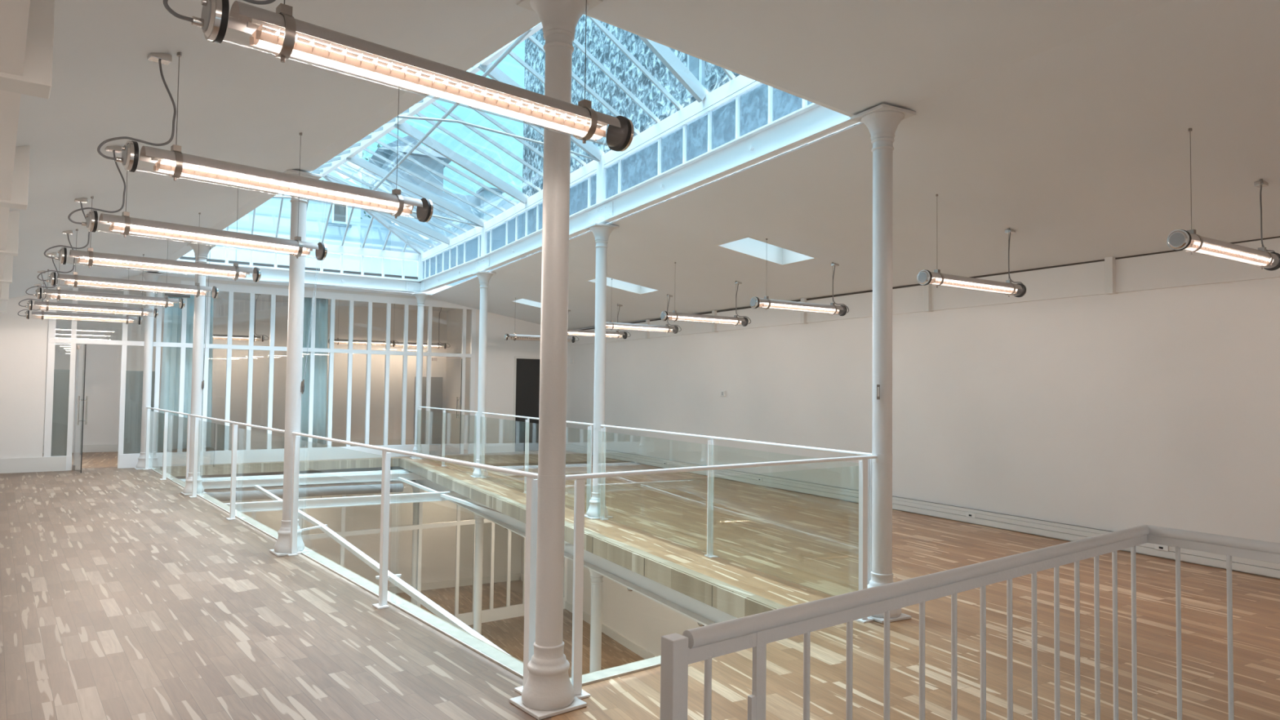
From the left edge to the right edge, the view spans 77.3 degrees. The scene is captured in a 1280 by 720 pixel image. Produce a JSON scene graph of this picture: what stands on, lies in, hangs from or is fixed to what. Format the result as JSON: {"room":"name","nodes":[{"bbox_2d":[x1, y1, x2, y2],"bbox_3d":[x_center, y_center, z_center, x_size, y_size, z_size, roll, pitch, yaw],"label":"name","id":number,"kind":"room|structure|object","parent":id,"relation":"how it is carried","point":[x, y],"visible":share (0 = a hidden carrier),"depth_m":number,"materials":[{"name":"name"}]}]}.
{"room":"empty loft office","nodes":[
{"label":"empty loft office","id":0,"kind":"room"},
{"bbox_2d":[43,289,471,450],"bbox_3d":[-7.168,0.303,17.528,13.000,3.500,4.400,2,-2,-28],"label":"wall","id":1,"kind":"structure","parent":0,"point":[103,362],"depth_m":18.95,"materials":[{"name":"white paint"}]},
{"bbox_2d":[42,438,442,453],"bbox_3d":[-8.123,2.022,19.208,13.000,0.160,0.050,2,-2,-28],"label":"baseboard","id":2,"kind":"structure","parent":1,"relation":"attached to","point":[241,445],"depth_m":18.67,"materials":[{"name":"white paint"}]},
{"bbox_2d":[155,457,399,476],"bbox_3d":[-6.776,2.061,15.396,4.354,0.166,0.020,2,-2,-34],"label":"trim","id":3,"kind":"structure","parent":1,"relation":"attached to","point":[358,464],"depth_m":15.28,"materials":[{"name":"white wood"}]},
{"bbox_2d":[151,467,523,678],"bbox_3d":[-4.540,1.783,9.111,0.100,0.012,12.950,2,-3,-39],"label":"trim","id":4,"kind":"structure","parent":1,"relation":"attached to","point":[500,658],"depth_m":5.50,"materials":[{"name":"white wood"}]},
{"bbox_2d":[413,376,442,444],"bbox_3d":[-5.460,1.310,20.636,0.700,1.750,0.050,2,-2,-28],"label":"door","id":5,"kind":"structure","parent":1,"relation":"in","point":[436,389],"depth_m":20.68,"materials":[{"name":"grey"}]},
{"bbox_2d":[399,457,462,491],"bbox_3d":[-3.962,2.071,14.674,0.020,0.166,4.430,2,-2,-28],"label":"trim","id":6,"kind":"structure","parent":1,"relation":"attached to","point":[446,482],"depth_m":14.28,"materials":[{"name":"brown wood"}]},
{"bbox_2d":[174,466,705,626],"bbox_3d":[-1.892,2.320,8.732,13.900,0.020,24.781,2,-2,-28],"label":"ceiling","id":7,"kind":"structure","parent":0,"point":[397,468],"depth_m":17.52,"materials":[{"name":"paint"}]},
{"bbox_3d":[-4.583,2.107,9.036,2.603,0.376,12.900,2,-2,-28],"label":"beam","id":8,"kind":"structure","parent":7,"relation":"on","visible":0},
{"bbox_2d":[183,472,426,488],"bbox_3d":[-6.309,2.239,14.811,4.667,0.136,0.090,2,-2,-29],"label":"cross beam","id":9,"kind":"structure","parent":8,"relation":"attached to","point":[215,484],"depth_m":14.92,"materials":[{"name":"white metal"}]},
{"bbox_2d":[205,491,230,501],"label":"rolled shade","id":10,"kind":"object","parent":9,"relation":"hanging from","point":[220,495],"depth_m":14.04,"materials":[{"name":"fabric"}]},
{"bbox_2d":[235,474,283,479],"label":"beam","id":11,"kind":"structure","parent":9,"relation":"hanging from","point":[263,476],"depth_m":14.77,"materials":[{"name":"metal"}]},
{"bbox_2d":[266,488,283,497],"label":"rolled shade","id":12,"kind":"object","parent":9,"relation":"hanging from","point":[277,492],"depth_m":14.49,"materials":[{"name":"fabric"}]},
{"bbox_2d":[299,470,382,476],"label":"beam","id":13,"kind":"structure","parent":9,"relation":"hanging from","point":[380,471],"depth_m":15.50,"materials":[{"name":"metal"}]},
{"bbox_2d":[225,491,471,512],"bbox_3d":[-4.584,2.169,12.220,4.078,0.136,0.090,2,-2,-30],"label":"cross beam","id":14,"kind":"structure","parent":8,"relation":"attached to","point":[273,505],"depth_m":12.24,"materials":[{"name":"white metal"}]},
{"bbox_2d":[298,484,381,497],"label":"rolled shade","id":15,"kind":"object","parent":14,"relation":"hanging from","point":[304,491],"depth_m":15.04,"materials":[{"name":"fabric"}]},
{"bbox_2d":[253,484,510,655],"bbox_3d":[-3.665,2.059,9.377,0.225,0.048,10.631,2,-2,-34],"label":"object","id":16,"kind":"structure","parent":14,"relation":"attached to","point":[408,589],"depth_m":7.20,"materials":[{"name":"white metal"}]},
{"bbox_2d":[397,477,525,524],"bbox_3d":[-2.666,2.174,12.230,0.147,0.045,7.160,2,-2,-33],"label":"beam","id":17,"kind":"structure","parent":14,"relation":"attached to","point":[416,485],"depth_m":12.22,"materials":[{"name":"white metal"}]},
{"bbox_2d":[204,466,700,656],"bbox_3d":[-2.066,3.860,8.754,14.100,3.100,24.500,2,-2,-28],"label":"wall","id":18,"kind":"structure","parent":0,"point":[637,617],"depth_m":19.46,"materials":[{"name":"white paint"}]},
{"bbox_2d":[235,490,271,500],"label":"rolled shade","id":19,"kind":"object","parent":18,"relation":"attached to","point":[240,495],"depth_m":14.27,"materials":[{"name":"fabric"}]},
{"bbox_2d":[390,483,403,492],"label":"rolled shade","id":20,"kind":"object","parent":18,"relation":"attached to","point":[394,487],"depth_m":15.56,"materials":[{"name":"fabric"}]},
{"bbox_2d":[387,573,656,659],"bbox_3d":[-2.814,5.289,8.000,11.950,0.170,23.750,2,-2,-28],"label":"baseboard","id":21,"kind":"structure","parent":18,"relation":"attached to","point":[641,651],"depth_m":19.66,"materials":[{"name":"white"}]},
{"bbox_2d":[226,15,735,253],"bbox_3d":[-3.482,-2.889,9.934,5.104,1.004,13.342,2,-2,-28],"label":"glass roof","id":22,"kind":"structure","parent":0,"point":[663,52],"depth_m":11.16,"materials":[{"name":"white metal"}]},
{"bbox_2d":[303,200,327,379],"bbox_3d":[-4.287,-1.423,10.714,0.058,3.464,7.140,1,-2,-20],"label":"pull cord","id":23,"kind":"object","parent":22,"relation":"hanging from","point":[324,201],"visible":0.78,"depth_m":9.07,"materials":[{"name":"grey plastic"}]},
{"bbox_2d":[420,226,483,279],"bbox_3d":[-3.621,-1.989,15.211,0.065,0.578,3.848,2,-2,-31],"label":"clerestory window","id":24,"kind":"structure","parent":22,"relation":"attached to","point":[467,246],"depth_m":15.04,"materials":[{"name":"white glass"}]},
{"bbox_2d":[176,238,420,280],"bbox_3d":[-6.623,-2.016,15.516,4.882,0.578,0.065,2,-2,-33],"label":"clerestory window","id":25,"kind":"structure","parent":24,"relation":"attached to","point":[335,249],"depth_m":16.07,"materials":[{"name":"white metal"}]},
{"bbox_2d":[482,160,599,255],"bbox_3d":[-1.546,-2.092,11.563,0.065,0.578,4.611,2,-2,-28],"label":"clerestory window","id":26,"kind":"structure","parent":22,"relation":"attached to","point":[521,220],"depth_m":11.63,"materials":[{"name":"glass"}]},
{"bbox_2d":[599,75,812,202],"bbox_3d":[0.615,-2.206,7.558,0.066,0.578,4.553,2,-2,-28],"label":"clerestory window","id":27,"kind":"structure","parent":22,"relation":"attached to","point":[742,105],"depth_m":7.70,"materials":[{"name":"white glass"}]},
{"bbox_2d":[394,580,644,677],"bbox_3d":[-2.255,5.481,9.117,14.000,0.120,25.200,2,-2,-28],"label":"floor","id":28,"kind":"structure","parent":0,"point":[508,634],"depth_m":16.99,"materials":[{"name":"brown wood"}]},
{"bbox_2d":[251,488,567,625],"bbox_3d":[-5.095,4.096,16.212,8.368,3.080,0.064,2,-2,-36],"label":"railing","id":29,"kind":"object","parent":28,"relation":"on","point":[492,614],"depth_m":17.08,"materials":[{"name":"white metal"}]},
{"bbox_2d":[410,484,419,604],"bbox_3d":[-4.674,4.106,16.636,0.310,3.097,0.310,2,-2,-28],"label":"column","id":30,"kind":"structure","parent":28,"relation":"on","point":[415,490],"depth_m":16.59,"materials":[{"name":"white metal"}]},
{"bbox_2d":[473,512,484,635],"bbox_3d":[-2.707,4.015,13.365,0.310,3.097,0.310,2,-2,-28],"label":"column","id":31,"kind":"structure","parent":28,"relation":"on","point":[479,521],"depth_m":13.33,"materials":[{"name":"white metal"}]},
{"bbox_2d":[588,568,603,672],"bbox_3d":[-0.524,3.900,9.339,0.310,3.097,0.310,2,-2,-28],"label":"column","id":32,"kind":"structure","parent":28,"relation":"on","point":[596,581],"depth_m":9.31,"materials":[{"name":"white metal"}]},
{"bbox_2d":[0,444,1279,719],"bbox_3d":[-2.713,1.874,9.015,12.896,0.130,25.128,2,-2,-28],"label":"floor","id":33,"kind":"structure","parent":0,"point":[125,594],"depth_m":5.13,"materials":[{"name":"brown wood"}]},
{"bbox_2d":[133,271,162,470],"bbox_3d":[-8.686,0.190,14.114,0.310,3.444,0.310,2,-3,-39],"label":"column","id":34,"kind":"structure","parent":33,"relation":"on","point":[148,277],"depth_m":14.07,"materials":[{"name":"white metal"}]},
{"bbox_2d":[143,406,190,486],"bbox_3d":[-7.429,1.327,12.515,0.094,1.092,3.881,2,-3,-39],"label":"glass balustrade","id":35,"kind":"object","parent":33,"relation":"on","point":[166,414],"visible":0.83,"depth_m":12.55,"materials":[{"name":"white metal"}]},
{"bbox_2d":[180,241,216,495],"bbox_3d":[-6.104,0.114,11.038,0.310,3.444,0.310,2,-3,-39],"label":"column","id":36,"kind":"structure","parent":33,"relation":"on","point":[201,255],"depth_m":10.99,"materials":[{"name":"white metal"}]},
{"bbox_2d":[188,413,284,519],"bbox_3d":[-4.668,1.241,9.105,0.094,1.092,4.625,2,-3,-39],"label":"glass balustrade","id":37,"kind":"object","parent":33,"relation":"on","point":[234,435],"visible":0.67,"depth_m":9.00,"materials":[{"name":"white metal"}]},
{"bbox_2d":[0,275,540,471],"bbox_3d":[-6.299,0.146,16.324,11.424,3.750,0.146,2,-3,-37],"label":"wall","id":38,"kind":"structure","parent":33,"relation":"on","point":[60,388],"depth_m":15.11,"materials":[{"name":"white metal"}]},
{"bbox_2d":[0,456,66,473],"bbox_3d":[-10.294,1.742,13.222,1.314,0.240,0.030,2,-3,-37],"label":"baseboard","id":39,"kind":"structure","parent":38,"relation":"attached to","point":[9,465],"depth_m":13.33,"materials":[{"name":"white paint"}]},
{"bbox_2d":[71,344,87,472],"bbox_3d":[-9.450,0.807,13.485,0.132,2.130,0.662,3,-3,-45],"label":"door","id":40,"kind":"structure","parent":38,"relation":"in","point":[77,346],"depth_m":13.27,"materials":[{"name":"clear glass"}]},
{"bbox_2d":[157,288,213,451],"bbox_3d":[-8.418,0.164,14.884,0.870,3.040,0.108,2,-3,-36],"label":"curtain","id":41,"kind":"object","parent":38,"relation":"hanging from","point":[170,379],"visible":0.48,"depth_m":14.78,"materials":[{"name":"fabric"}]},
{"bbox_2d":[300,297,328,447],"bbox_3d":[-6.658,0.232,16.191,0.648,3.040,0.099,2,-3,-38],"label":"curtain","id":42,"kind":"object","parent":38,"relation":"hanging from","point":[320,386],"visible":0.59,"depth_m":16.26,"materials":[{"name":"fabric"}]},
{"bbox_2d":[429,357,462,454],"bbox_3d":[-4.294,1.022,17.730,0.702,2.130,0.132,2,-3,-37],"label":"door","id":43,"kind":"structure","parent":38,"relation":"in","point":[433,358],"depth_m":17.91,"materials":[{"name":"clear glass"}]},
{"bbox_2d":[484,444,513,453],"bbox_3d":[-2.738,2.077,18.850,2.477,0.160,0.020,2,-3,-37],"label":"baseboard","id":44,"kind":"structure","parent":38,"relation":"attached to","point":[509,448],"depth_m":18.45,"materials":[{"name":"white"}]},
{"bbox_2d":[512,355,540,452],"bbox_3d":[-2.601,1.043,18.982,0.890,2.240,0.015,2,-3,-37],"label":"trim","id":45,"kind":"structure","parent":38,"relation":"attached to","point":[515,357],"depth_m":18.73,"materials":[{"name":"white"}]},
{"bbox_2d":[515,358,539,451],"bbox_3d":[-2.674,1.070,19.080,0.789,2.190,0.030,2,-3,-37],"label":"door","id":46,"kind":"structure","parent":38,"relation":"in","point":[527,371],"depth_m":19.07,"materials":[{"name":"grey wood"}]},
{"bbox_2d":[269,168,322,556],"bbox_3d":[-3.153,0.019,7.303,0.310,3.444,0.310,2,-3,-39],"label":"column","id":47,"kind":"structure","parent":33,"relation":"on","point":[297,266],"depth_m":7.25,"materials":[{"name":"white metal"}]},
{"bbox_2d":[287,431,537,693],"bbox_3d":[-1.801,1.151,5.564,0.094,1.092,4.225,2,-3,-39],"label":"glass balustrade","id":48,"kind":"object","parent":33,"relation":"on","point":[530,597],"visible":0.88,"depth_m":4.92,"materials":[{"name":"white metal"}]},
{"bbox_2d":[409,293,430,458],"bbox_3d":[-4.627,0.335,16.769,0.310,3.444,0.310,2,-2,-28],"label":"column","id":49,"kind":"structure","parent":33,"relation":"on","point":[420,297],"depth_m":16.72,"materials":[{"name":"white metal"}]},
{"bbox_2d":[159,260,421,293],"bbox_3d":[-6.629,-1.607,15.501,4.872,0.237,0.125,2,-2,-33],"label":"girder","id":50,"kind":"object","parent":49,"relation":"on","point":[267,273],"visible":0.48,"depth_m":15.92,"materials":[{"name":"white metal"}]},
{"bbox_2d":[417,406,477,471],"bbox_3d":[-3.666,1.465,15.087,0.094,1.092,3.678,2,-2,-31],"label":"glass balustrade","id":51,"kind":"object","parent":33,"relation":"on","point":[420,409],"visible":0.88,"depth_m":15.15,"materials":[{"name":"white metal"}]},
{"bbox_2d":[470,271,496,478],"bbox_3d":[-2.660,0.244,13.498,0.310,3.444,0.310,2,-2,-28],"label":"column","id":52,"kind":"structure","parent":33,"relation":"on","point":[484,277],"depth_m":13.46,"materials":[{"name":"white metal"}]},
{"bbox_2d":[418,257,487,293],"bbox_3d":[-3.626,-1.581,15.196,0.125,0.237,3.838,2,-2,-31],"label":"girder","id":53,"kind":"object","parent":52,"relation":"on","point":[465,270],"visible":1,"depth_m":14.99,"materials":[{"name":"white metal"}]},
{"bbox_2d":[479,412,593,514],"bbox_3d":[-1.591,1.362,11.440,0.094,1.092,4.441,2,-2,-28],"label":"glass balustrade","id":54,"kind":"object","parent":33,"relation":"on","point":[527,421],"visible":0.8,"depth_m":11.47,"materials":[{"name":"white metal"}]},
{"bbox_2d":[509,0,603,719],"bbox_3d":[-0.420,-0.067,3.903,0.310,3.444,0.310,2,-3,-39],"label":"column","id":55,"kind":"structure","parent":33,"relation":"on","point":[548,691],"depth_m":3.85,"materials":[{"name":"white metal"}]},
{"bbox_2d":[413,479,737,625],"bbox_3d":[-1.577,2.216,11.051,0.200,0.376,13.200,2,-2,-28],"label":"beam","id":56,"kind":"structure","parent":33,"relation":"attached to","point":[704,614],"depth_m":8.19,"materials":[{"name":"white metal"}]},
{"bbox_2d":[584,222,618,519],"bbox_3d":[-0.477,0.129,9.473,0.310,3.444,0.310,2,-2,-28],"label":"column","id":57,"kind":"structure","parent":33,"relation":"on","point":[602,232],"depth_m":9.42,"materials":[{"name":"white metal"}]},
{"bbox_2d":[480,203,600,271],"bbox_3d":[-1.551,-1.683,11.548,0.125,0.237,4.601,2,-2,-28],"label":"girder","id":58,"kind":"object","parent":57,"relation":"on","point":[531,243],"visible":0.84,"depth_m":11.59,"materials":[{"name":"white metal"}]},
{"bbox_2d":[454,481,775,617],"bbox_3d":[-0.925,1.908,8.986,0.020,0.166,8.470,2,-2,-28],"label":"trim","id":59,"kind":"structure","parent":33,"relation":"attached to","point":[735,605],"depth_m":7.03,"materials":[{"name":"brown wood"}]},
{"bbox_2d":[569,656,660,685],"bbox_3d":[0.360,1.687,4.647,1.904,0.012,0.100,2,-3,-37],"label":"trim","id":60,"kind":"structure","parent":33,"relation":"on","point":[618,671],"depth_m":4.28,"materials":[{"name":"white paint"}]},
{"bbox_2d":[456,480,786,609],"bbox_3d":[-0.872,1.826,9.017,0.100,0.012,8.470,2,-2,-28],"label":"trim","id":61,"kind":"structure","parent":33,"relation":"on","point":[739,591],"depth_m":6.91,"materials":[{"name":"brown wood"}]},
{"bbox_2d":[565,454,877,699],"bbox_3d":[0.601,1.150,4.662,2.480,1.092,0.094,2,-3,-37],"label":"glass balustrade","id":62,"kind":"object","parent":33,"relation":"on","point":[579,496],"visible":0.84,"depth_m":4.00,"materials":[{"name":"white metal"}]},
{"bbox_2d":[600,424,871,584],"bbox_3d":[0.571,1.247,7.433,0.094,1.092,4.388,2,-2,-28],"label":"glass balustrade","id":63,"kind":"object","parent":33,"relation":"on","point":[711,445],"visible":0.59,"depth_m":7.27,"materials":[{"name":"white metal"}]},
{"bbox_2d":[850,103,915,623],"bbox_3d":[1.663,0.015,5.490,0.310,3.444,0.310,2,-2,-28],"label":"column","id":64,"kind":"structure","parent":33,"relation":"on","point":[882,121],"depth_m":5.44,"materials":[{"name":"white metal"}]},
{"bbox_2d":[583,13,853,116],"bbox_3d":[0.580,-1.893,4.872,2.675,0.237,0.125,2,-3,-40],"label":"girder","id":65,"kind":"object","parent":64,"relation":"on","point":[820,104],"visible":0.02,"depth_m":5.02,"materials":[{"name":"white metal"}]},
{"bbox_2d":[596,102,858,224],"bbox_3d":[0.610,-1.798,7.544,0.126,0.237,4.543,2,-2,-28],"label":"girder","id":66,"kind":"object","parent":64,"relation":"on","point":[811,122],"visible":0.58,"depth_m":7.13,"materials":[{"name":"white metal"}]},
{"bbox_2d":[660,524,1279,719],"bbox_3d":[1.300,1.089,1.841,2.465,1.032,1.514,2,-2,-28],"label":"stair railing","id":67,"kind":"object","parent":33,"relation":"on","point":[706,642],"visible":1,"depth_m":2.24,"materials":[{"name":"white metal"}]},
{"bbox_2d":[8,0,1279,329],"bbox_3d":[-2.387,-1.355,8.707,13.000,0.890,24.543,2,-2,-28],"label":"ceiling","id":68,"kind":"structure","parent":0,"point":[1064,126],"depth_m":5.30,"materials":[{"name":"paint"}]},
{"bbox_2d":[17,267,142,324],"bbox_3d":[-8.544,-1.027,12.273,1.564,0.898,0.132,2,-3,-37],"label":"pendant lamp","id":69,"kind":"object","parent":68,"relation":"hanging from","point":[42,313],"visible":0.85,"depth_m":12.22,"materials":[{"name":"grey metal"}]},
{"bbox_2d":[18,253,158,317],"bbox_3d":[-7.396,-1.060,10.809,1.564,0.888,0.132,3,-3,-43],"label":"pendant lamp","id":70,"kind":"object","parent":68,"relation":"hanging from","point":[46,304],"visible":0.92,"depth_m":10.74,"materials":[{"name":"grey metal"}]},
{"bbox_2d":[25,243,185,308],"bbox_3d":[-6.220,-1.099,9.399,1.564,0.897,0.132,3,-3,-42],"label":"pendant lamp","id":71,"kind":"object","parent":68,"relation":"hanging from","point":[58,292],"visible":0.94,"depth_m":9.32,"materials":[{"name":"grey metal"}]},
{"bbox_2d":[37,212,218,297],"bbox_3d":[-5.133,-1.137,8.126,1.564,0.910,0.132,3,-3,-42],"label":"pendant lamp","id":72,"kind":"object","parent":68,"relation":"hanging from","point":[75,278],"visible":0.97,"depth_m":8.04,"materials":[{"name":"grey metal"}]},
{"bbox_2d":[44,190,261,282],"bbox_3d":[-4.007,-1.170,6.702,1.564,0.904,0.132,3,-3,-42],"label":"pendant lamp","id":73,"kind":"object","parent":68,"relation":"hanging from","point":[90,256],"visible":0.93,"depth_m":6.62,"materials":[{"name":"grey metal"}]},
{"bbox_2d":[67,132,327,260],"bbox_3d":[-2.872,-1.209,5.364,0.132,0.916,1.564,-1,-3,45],"label":"pendant lamp","id":74,"kind":"object","parent":68,"relation":"hanging from","point":[125,224],"visible":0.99,"depth_m":5.25,"materials":[{"name":"grey metal"}]},
{"bbox_2d":[97,52,433,222],"bbox_3d":[-1.732,-1.244,3.944,1.564,0.914,0.132,3,-3,-45],"label":"pendant lamp","id":75,"kind":"object","parent":68,"relation":"hanging from","point":[173,162],"visible":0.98,"depth_m":3.79,"materials":[{"name":"grey metal"}]},
{"bbox_2d":[163,0,634,151],"bbox_3d":[-0.635,-1.278,2.589,1.564,0.914,0.132,3,-3,-42],"label":"pendant lamp","id":76,"kind":"object","parent":68,"relation":"hanging from","point":[279,33],"visible":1,"depth_m":2.45,"materials":[{"name":"grey metal"}]},
{"bbox_2d":[504,333,540,341],"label":"pendant lamp","id":77,"kind":"object","parent":68,"relation":"hanging from","point":[527,336],"depth_m":15.83,"materials":[{"name":"grey metal"}]},
{"bbox_2d":[511,297,568,309],"bbox_3d":[-2.031,-1.325,16.279,1.040,0.583,0.680,2,-2,-28],"label":"window","id":78,"kind":"structure","parent":68,"relation":"attached to","point":[528,302],"depth_m":16.48,"materials":[{"name":"white"}]},
{"bbox_2d":[567,328,595,337],"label":"pendant lamp","id":79,"kind":"object","parent":68,"relation":"hanging from","point":[576,332],"depth_m":14.32,"materials":[{"name":"grey metal"}]},
{"bbox_2d":[605,328,630,338],"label":"pendant lamp","id":80,"kind":"object","parent":68,"relation":"hanging from","point":[617,334],"depth_m":14.72,"materials":[{"name":"grey metal"}]},
{"bbox_2d":[585,276,659,294],"bbox_3d":[-0.272,-1.419,13.002,1.040,0.583,0.680,2,-2,-28],"label":"window","id":81,"kind":"structure","parent":68,"relation":"attached to","point":[616,283],"depth_m":13.32,"materials":[{"name":"white"}]},
{"bbox_2d":[605,278,681,333],"bbox_3d":[0.042,-0.856,12.898,1.564,0.816,0.132,2,-2,-33],"label":"pendant lamp","id":82,"kind":"object","parent":68,"relation":"hanging from","point":[610,325],"visible":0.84,"depth_m":12.87,"materials":[{"name":"grey metal"}]},
{"bbox_2d":[660,262,751,326],"bbox_3d":[0.964,-0.905,11.181,1.564,0.816,0.132,2,-2,-33],"label":"pendant lamp","id":83,"kind":"object","parent":68,"relation":"hanging from","point":[673,316],"visible":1,"depth_m":11.13,"materials":[{"name":"grey metal"}]},
{"bbox_2d":[714,235,818,265],"bbox_3d":[1.525,-1.515,9.656,1.040,0.583,0.680,2,-2,-28],"label":"window","id":84,"kind":"structure","parent":68,"relation":"attached to","point":[748,246],"depth_m":9.95,"materials":[{"name":"white"}]},
{"bbox_2d":[750,238,848,315],"bbox_3d":[1.921,-0.956,9.398,1.564,0.816,0.132,2,-2,-33],"label":"pendant lamp","id":85,"kind":"object","parent":68,"relation":"hanging from","point":[755,302],"visible":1,"depth_m":9.33,"materials":[{"name":"grey metal"}]},
{"bbox_2d":[916,194,1026,297],"bbox_3d":[3.066,-1.017,7.266,1.564,0.816,0.132,2,-2,-33],"label":"pendant lamp","id":86,"kind":"object","parent":68,"relation":"hanging from","point":[924,277],"visible":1,"depth_m":7.18,"materials":[{"name":"grey metal"}]},
{"bbox_2d":[1166,128,1279,271],"bbox_3d":[4.035,-1.069,5.460,1.564,0.816,0.132,2,-2,-33],"label":"pendant lamp","id":87,"kind":"object","parent":68,"relation":"hanging from","point":[1178,239],"visible":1,"depth_m":5.33,"materials":[{"name":"grey metal"}]},
{"bbox_2d":[565,277,1279,542],"bbox_3d":[3.296,0.296,10.771,0.300,3.300,21.810,2,-2,-29],"label":"wall","id":88,"kind":"structure","parent":0,"point":[1158,407],"depth_m":8.88,"materials":[{"name":"white paint"}]},
{"bbox_2d":[800,297,808,324],"bbox_3d":[2.458,-0.734,11.939,0.095,0.380,0.080,2,-2,-28],"label":"trim","id":89,"kind":"structure","parent":88,"relation":"attached to","point":[803,313],"depth_m":11.90,"materials":[{"name":"white paint"}]},
{"bbox_2d":[565,443,1279,578],"bbox_3d":[3.316,1.847,10.283,0.055,0.165,21.005,2,-2,-29],"label":"baseboard","id":90,"kind":"structure","parent":88,"relation":"attached to","point":[1068,532],"depth_m":9.24,"materials":[{"name":"white"}]},
{"bbox_2d":[567,237,1279,346],"bbox_3d":[3.367,-0.763,10.385,0.055,0.330,21.005,2,-2,-29],"label":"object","id":91,"kind":"structure","parent":88,"relation":"attached to","point":[1180,268],"depth_m":8.61,"materials":[{"name":"white paint"}]},
{"bbox_2d":[923,283,933,311],"bbox_3d":[3.586,-0.791,9.935,0.095,0.380,0.080,2,-2,-28],"label":"trim","id":92,"kind":"structure","parent":88,"relation":"attached to","point":[927,288],"depth_m":9.90,"materials":[{"name":"white paint"}]},
{"bbox_2d":[582,235,1279,329],"bbox_3d":[3.359,-0.941,10.386,0.037,0.023,21.005,2,-2,-29],"label":"trim","id":93,"kind":"structure","parent":88,"relation":"attached to","point":[1123,257],"depth_m":9.05,"materials":[{"name":"grey metal"}]},
{"bbox_2d":[1104,256,1117,294],"bbox_3d":[4.695,-0.847,7.966,0.095,0.380,0.080,2,-2,-28],"label":"trim","id":94,"kind":"structure","parent":88,"relation":"attached to","point":[1109,262],"depth_m":7.93,"materials":[{"name":"white paint"}]},
{"label":"outside","id":95,"kind":"structure","parent":0,"visible":0},
{"bbox_2d":[178,151,362,274],"bbox_3d":[-14.745,-2.002,25.697,10.298,16.495,4.160,2,-2,-28],"label":"apartment building","id":96,"kind":"structure","parent":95,"point":[266,216],"depth_m":25.80,"materials":[{"name":"white plastic"}]},
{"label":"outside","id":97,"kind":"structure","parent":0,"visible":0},
{"bbox_2d":[361,135,451,279],"bbox_3d":[-9.520,-0.972,31.799,2.807,14.999,4.300,2,-2,-28],"label":"apartment building","id":98,"kind":"structure","parent":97,"point":[380,233],"depth_m":30.45,"materials":[{"name":"metal"}]},
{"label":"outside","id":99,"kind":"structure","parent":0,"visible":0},
{"bbox_2d":[359,182,520,286],"bbox_3d":[-10.568,-0.986,41.513,12.064,15.688,4.200,2,-2,-28],"label":"building","id":100,"kind":"structure","parent":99,"point":[365,221],"depth_m":40.84,"materials":[{"name":"metal"}]},
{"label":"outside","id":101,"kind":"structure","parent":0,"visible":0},
{"bbox_2d":[360,143,380,218],"bbox_3d":[-11.799,-2.099,35.839,3.725,15.480,3.595,0,-2,22],"label":"tree","id":102,"kind":"object","parent":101,"point":[364,178],"visible":0.03,"depth_m":35.56,"materials":[{"name":"green plant"}]},
{"bbox_3d":[-4.461,-0.004,5.070,4.036,3.300,19.990,2,-2,-28],"label":"wall","id":103,"kind":"structure","parent":0,"visible":0},
{"bbox_2d":[0,283,8,300],"bbox_3d":[-7.940,-0.962,9.845,0.280,0.435,0.160,2,-3,-39],"label":"trim","id":104,"kind":"structure","parent":103,"relation":"attached to","point":[5,286],"depth_m":9.84,"materials":[{"name":"white paint"}]},
{"bbox_2d":[0,254,13,283],"bbox_3d":[-6.493,-1.007,8.057,0.280,0.435,0.160,2,-3,-39],"label":"trim","id":105,"kind":"structure","parent":103,"relation":"attached to","point":[8,260],"depth_m":8.06,"materials":[{"name":"white"}]},
{"bbox_2d":[0,210,19,256],"bbox_3d":[-5.028,-1.052,6.247,0.280,0.435,0.160,2,-3,-39],"label":"trim","id":106,"kind":"structure","parent":103,"relation":"attached to","point":[12,236],"depth_m":6.25,"materials":[{"name":"white"}]},
{"bbox_2d":[0,0,30,297],"bbox_3d":[-4.272,-1.031,5.249,0.202,0.310,19.900,2,-3,-39],"label":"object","id":107,"kind":"structure","parent":103,"relation":"attached to","point":[14,14],"depth_m":2.84,"materials":[{"name":"white paint"}]},
{"bbox_2d":[0,145,30,209],"bbox_3d":[-3.625,-1.096,4.514,0.280,0.435,0.160,2,-3,-39],"label":"trim","id":108,"kind":"structure","parent":103,"relation":"attached to","point":[20,187],"depth_m":4.52,"materials":[{"name":"white paint"}]},
{"bbox_2d":[0,0,54,98],"bbox_3d":[-2.140,-1.142,2.680,0.280,0.435,0.160,2,-3,-39],"label":"trim","id":109,"kind":"structure","parent":103,"relation":"attached to","point":[36,80],"depth_m":2.68,"materials":[{"name":"white paint"}]},
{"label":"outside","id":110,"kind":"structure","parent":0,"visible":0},
{"bbox_2d":[520,14,860,258],"bbox_3d":[3.283,-6.617,17.603,0.700,13.600,32.300,2,-2,-28],"label":"stone wall","id":111,"kind":"structure","parent":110,"point":[598,44],"depth_m":24.78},
{"bbox_2d":[686,54,705,97],"bbox_3d":[1.409,-7.351,20.274,0.120,1.200,0.700,2,-2,-28],"label":"window","id":112,"kind":"structure","parent":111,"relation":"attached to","point":[696,66],"depth_m":20.10,"materials":[{"name":"glass"}]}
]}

